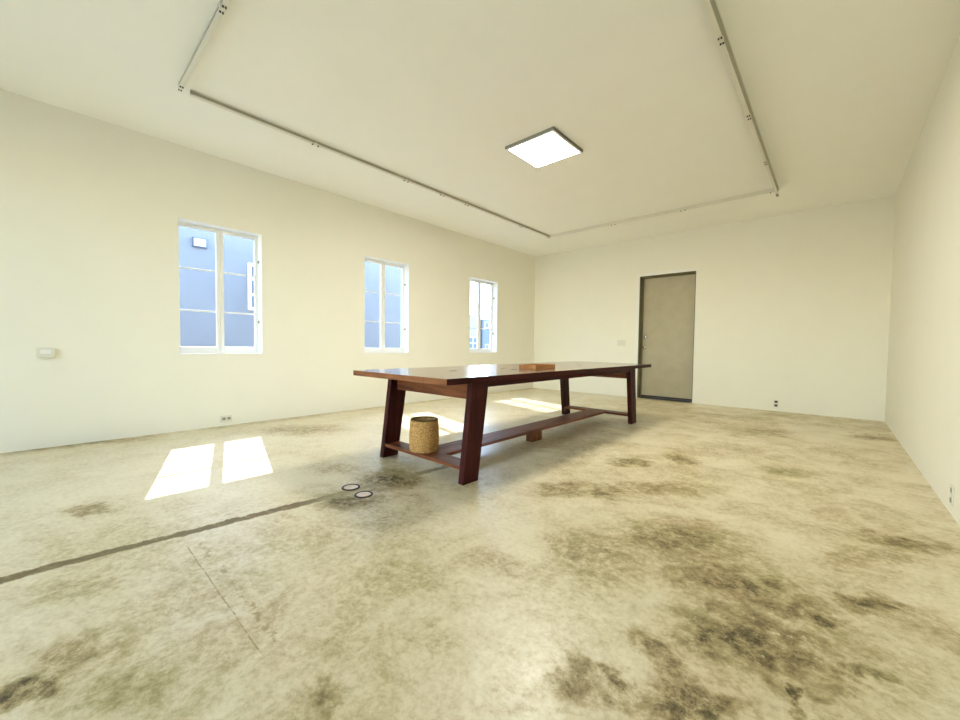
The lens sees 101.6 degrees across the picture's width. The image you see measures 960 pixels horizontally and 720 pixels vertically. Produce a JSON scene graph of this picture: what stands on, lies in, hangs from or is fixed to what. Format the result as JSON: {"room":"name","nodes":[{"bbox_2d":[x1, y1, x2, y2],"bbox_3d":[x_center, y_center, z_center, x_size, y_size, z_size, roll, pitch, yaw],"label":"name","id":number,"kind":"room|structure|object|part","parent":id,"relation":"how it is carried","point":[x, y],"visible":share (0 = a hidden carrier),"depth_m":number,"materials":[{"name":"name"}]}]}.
{"room":"design studio","nodes":[
{"label":"design studio","id":0,"kind":"room"},
{"bbox_2d":[0,89,534,452],"bbox_3d":[-2.349,-0.819,5.631,0.200,3.182,11.431,3,3,42],"label":"wall","id":1,"kind":"structure","parent":0,"point":[91,208],"depth_m":4.30,"materials":[{"name":"paint"}]},
{"bbox_2d":[36,348,54,356],"bbox_3d":[-4.031,-0.070,3.635,0.028,0.090,0.115,3,3,42],"label":"switch box","id":2,"kind":"object","parent":1,"relation":"attached to","point":[40,352],"visible":1,"depth_m":3.62,"materials":[{"name":"plastic"}]},
{"bbox_3d":[-4.021,-0.076,3.626,0.002,0.038,0.070,3,3,42],"label":"panel","id":3,"kind":"part","parent":2,"relation":"part of","materials":[{"name":"white paint"}]},
{"bbox_2d":[178,218,262,354],"bbox_3d":[-3.135,-0.830,4.745,0.191,1.520,0.860,3,3,42],"label":"window","id":4,"kind":"structure","parent":1,"relation":"in","point":[219,231],"depth_m":4.79,"materials":[{"name":"white paint"}]},
{"bbox_3d":[-3.318,-0.829,4.630,0.042,1.488,0.413,3,3,42],"label":"sash","id":5,"kind":"part","parent":4,"relation":"part of","materials":[{"name":"white paint"}]},
{"bbox_3d":[-3.040,-0.836,4.938,0.042,1.488,0.413,3,3,42],"label":"sash","id":6,"kind":"part","parent":4,"relation":"part of","materials":[{"name":"white paint"}]},
{"bbox_2d":[221,415,231,421],"bbox_3d":[-3.072,0.708,4.745,0.015,0.074,0.118,3,3,42],"label":"wall outlet","id":7,"kind":"object","parent":1,"relation":"attached to","point":[225,418],"visible":1,"depth_m":4.74,"materials":[{"name":"plastic"}]},
{"bbox_2d":[364,255,408,353],"bbox_3d":[-1.577,-0.871,6.468,0.191,1.520,0.862,3,3,42],"label":"window","id":8,"kind":"structure","parent":1,"relation":"in","point":[404,267],"depth_m":6.60,"materials":[{"name":"white paint"}]},
{"bbox_3d":[-1.760,-0.870,6.354,0.042,1.488,0.414,3,3,42],"label":"sash","id":9,"kind":"part","parent":8,"relation":"part of","materials":[{"name":"white paint"}]},
{"bbox_3d":[-1.481,-0.877,6.662,0.042,1.488,0.414,3,3,42],"label":"sash","id":10,"kind":"part","parent":8,"relation":"part of","materials":[{"name":"white paint"}]},
{"bbox_2d":[469,277,497,352],"bbox_3d":[0.018,-0.913,8.232,0.191,1.520,0.862,3,3,42],"label":"window","id":11,"kind":"structure","parent":1,"relation":"in","point":[493,285],"depth_m":8.48,"materials":[{"name":"white paint"}]},
{"bbox_3d":[-0.166,-0.912,8.118,0.042,1.488,0.414,3,3,42],"label":"sash","id":12,"kind":"part","parent":11,"relation":"part of","materials":[{"name":"white paint"}]},
{"bbox_3d":[0.113,-0.919,8.426,0.042,1.488,0.414,3,3,42],"label":"sash","id":13,"kind":"part","parent":11,"relation":"part of","materials":[{"name":"white paint"}]},
{"bbox_2d":[0,388,959,719],"bbox_3d":[-0.067,0.948,3.610,6.408,0.150,11.431,3,3,42],"label":"floor","id":14,"kind":"structure","parent":0,"point":[684,560],"depth_m":1.74,"materials":[{"name":"concrete"}]},
{"bbox_2d":[341,484,359,490],"bbox_3d":[-0.904,0.890,2.742,0.124,0.006,0.124,3,3,42],"label":"floor drain","id":15,"kind":"object","parent":14,"relation":"on","point":[349,487],"visible":1,"depth_m":2.73,"materials":[{"name":"silver metal"}]},
{"bbox_2d":[354,491,372,497],"bbox_3d":[-0.776,0.896,2.613,0.120,0.006,0.120,3,3,42],"label":"floor drain","id":16,"kind":"object","parent":14,"relation":"on","point":[361,494],"visible":1,"depth_m":2.61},
{"bbox_2d":[353,361,650,484],"bbox_3d":[0.643,0.463,4.398,1.162,0.783,3.870,3,3,42],"label":"trestle table","id":17,"kind":"object","parent":14,"relation":"on","point":[471,383],"visible":0.98,"depth_m":3.48,"materials":[{"name":"brown wood"}]},
{"bbox_3d":[-0.783,0.496,3.575,0.052,0.739,0.269,3,3,42],"label":"leg","id":18,"kind":"part","parent":17,"relation":"part of","materials":[{"name":"brown wood"}]},
{"bbox_2d":[409,416,438,452],"bbox_3d":[-0.470,0.622,3.295,0.251,0.263,0.251,3,3,42],"label":"woven basket","id":19,"kind":"object","parent":17,"relation":"on","point":[424,430],"visible":1,"depth_m":3.20,"materials":[{"name":"wicker"}]},
{"bbox_3d":[-0.046,0.528,2.910,0.052,0.739,0.269,3,3,42],"label":"leg","id":20,"kind":"part","parent":17,"relation":"part of","materials":[{"name":"brown wood"}]},
{"bbox_2d":[519,364,554,368],"bbox_3d":[0.586,0.065,3.992,0.205,0.040,0.355,3,3,42],"label":"wooden tray","id":21,"kind":"object","parent":17,"relation":"on","point":[522,366],"visible":0.97,"depth_m":3.90,"materials":[{"name":"brown wood"}]},
{"bbox_3d":[0.981,0.157,4.030,0.036,0.049,2.802,3,3,42],"label":"rail","id":22,"kind":"part","parent":17,"relation":"part of","materials":[{"name":"brown wood"}]},
{"bbox_3d":[1.262,0.442,5.838,0.052,0.739,0.266,3,3,42],"label":"leg","id":23,"kind":"part","parent":17,"relation":"part of","materials":[{"name":"brown wood"}]},
{"bbox_3d":[1.999,0.474,5.173,0.052,0.739,0.266,3,3,42],"label":"leg","id":24,"kind":"part","parent":17,"relation":"part of","materials":[{"name":"brown wood"}]},
{"bbox_2d":[0,0,959,256],"bbox_3d":[-0.025,-2.406,3.492,6.408,0.200,11.431,3,3,42],"label":"ceiling","id":25,"kind":"structure","parent":0,"point":[433,93],"depth_m":3.36,"materials":[{"name":"white paint"}]},
{"bbox_2d":[178,0,230,91],"bbox_3d":[-1.229,-2.245,2.129,3.530,0.058,0.038,3,3,42],"label":"ceiling track","id":26,"kind":"object","parent":25,"relation":"attached to","point":[221,8],"visible":1,"depth_m":2.79,"materials":[{"name":"grey metal"}]},
{"bbox_2d":[190,89,549,237],"bbox_3d":[-0.568,-2.355,5.518,0.038,0.058,5.765,3,3,42],"label":"ceiling track","id":27,"kind":"object","parent":25,"relation":"attached to","point":[193,93],"visible":1,"depth_m":4.37,"materials":[{"name":"grey metal"}]},
{"bbox_2d":[505,126,582,168],"bbox_3d":[0.705,-2.308,4.300,0.611,0.035,0.611,3,3,42],"label":"recessed light","id":28,"kind":"object","parent":25,"relation":"in","point":[548,146],"visible":1,"depth_m":4.25,"materials":[{"name":"white paint"}]},
{"bbox_2d":[550,187,779,237],"bbox_3d":[2.688,-2.347,6.440,3.565,0.058,0.038,3,3,42],"label":"ceiling track","id":29,"kind":"object","parent":25,"relation":"attached to","point":[771,190],"visible":0.86,"depth_m":6.13,"materials":[{"name":"grey metal"}]},
{"bbox_2d":[704,0,778,196],"bbox_3d":[2.062,-2.205,3.116,0.030,0.125,5.756,3,3,42],"label":"ceiling track","id":30,"kind":"object","parent":25,"relation":"attached to","point":[712,7],"visible":1,"depth_m":3.06,"materials":[{"name":"grey metal"}]},
{"bbox_2d":[533,195,895,421],"bbox_3d":[3.668,-0.815,7.661,6.008,3.182,0.350,3,3,42],"label":"wall","id":31,"kind":"structure","parent":0,"point":[793,309],"depth_m":6.51,"materials":[{"name":"paint"}]},
{"bbox_2d":[617,340,624,345],"bbox_3d":[2.923,-0.353,8.102,0.165,0.118,0.011,3,3,42],"label":"light switch","id":32,"kind":"object","parent":31,"relation":"attached to","point":[619,342],"visible":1,"depth_m":8.10,"materials":[{"name":"plastic"}]},
{"bbox_2d":[635,268,696,402],"bbox_3d":[3.646,-0.465,7.659,1.079,2.482,0.334,3,3,42],"label":"door","id":33,"kind":"structure","parent":31,"relation":"in","point":[666,304],"depth_m":7.66,"materials":[{"name":"grey paint"}]},
{"bbox_2d":[773,400,778,406],"bbox_3d":[4.835,0.712,6.398,0.074,0.118,0.012,3,3,42],"label":"wall outlet","id":34,"kind":"object","parent":31,"relation":"attached to","point":[775,402],"visible":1,"depth_m":6.39,"materials":[{"name":"plastic"}]},
{"bbox_2d":[885,34,959,526],"bbox_3d":[2.256,-0.615,1.472,0.200,3.182,11.431,3,3,42],"label":"wall","id":35,"kind":"structure","parent":0,"point":[922,407],"depth_m":3.19,"materials":[{"name":"paint"}]},
{"bbox_2d":[949,484,954,505],"bbox_3d":[2.887,0.828,2.398,0.010,0.118,0.074,3,3,42],"label":"wall outlet","id":36,"kind":"object","parent":35,"relation":"attached to","point":[951,499],"visible":1,"depth_m":2.38,"materials":[{"name":"plastic"}]},
{"label":"outside","id":37,"kind":"structure","parent":0,"visible":0},
{"bbox_3d":[-0.730,0.844,14.162,100.000,0.300,100.000,3,3,42],"label":"ground","id":38,"kind":"structure","parent":37,"visible":0},
{"bbox_2d":[179,226,400,347],"bbox_3d":[-7.958,-1.148,7.908,4.625,3.940,15.200,3,3,42],"label":"building","id":39,"kind":"structure","parent":38,"relation":"on","point":[196,247],"depth_m":7.86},
{"bbox_2d":[192,237,206,248],"bbox_3d":[-5.305,-2.215,7.409,0.060,0.175,0.225,3,3,42],"label":"vent","id":40,"kind":"object","parent":39,"relation":"attached to","point":[197,242],"depth_m":7.39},
{"bbox_3d":[-4.595,-1.518,8.263,0.010,0.840,0.430,3,3,42],"label":"pane","id":41,"kind":"part","parent":39,"relation":"part of","materials":[{"name":"glass"}]},
{"bbox_2d":[470,314,476,347],"bbox_3d":[-5.544,-2.256,37.046,8.100,4.170,7.700,3,3,42],"label":"building","id":42,"kind":"structure","parent":38,"relation":"on","point":[473,317],"depth_m":36.49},
{"bbox_3d":[-0.668,-1.590,36.496,0.010,0.980,0.980,3,3,42],"label":"pane","id":43,"kind":"part","parent":42,"relation":"part of","materials":[{"name":"glass"}]},
{"bbox_2d":[480,318,489,347],"bbox_3d":[1.964,-2.304,45.358,8.100,3.870,14.100,3,3,42],"label":"building","id":44,"kind":"structure","parent":38,"relation":"on","point":[485,323],"depth_m":37.73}
]}

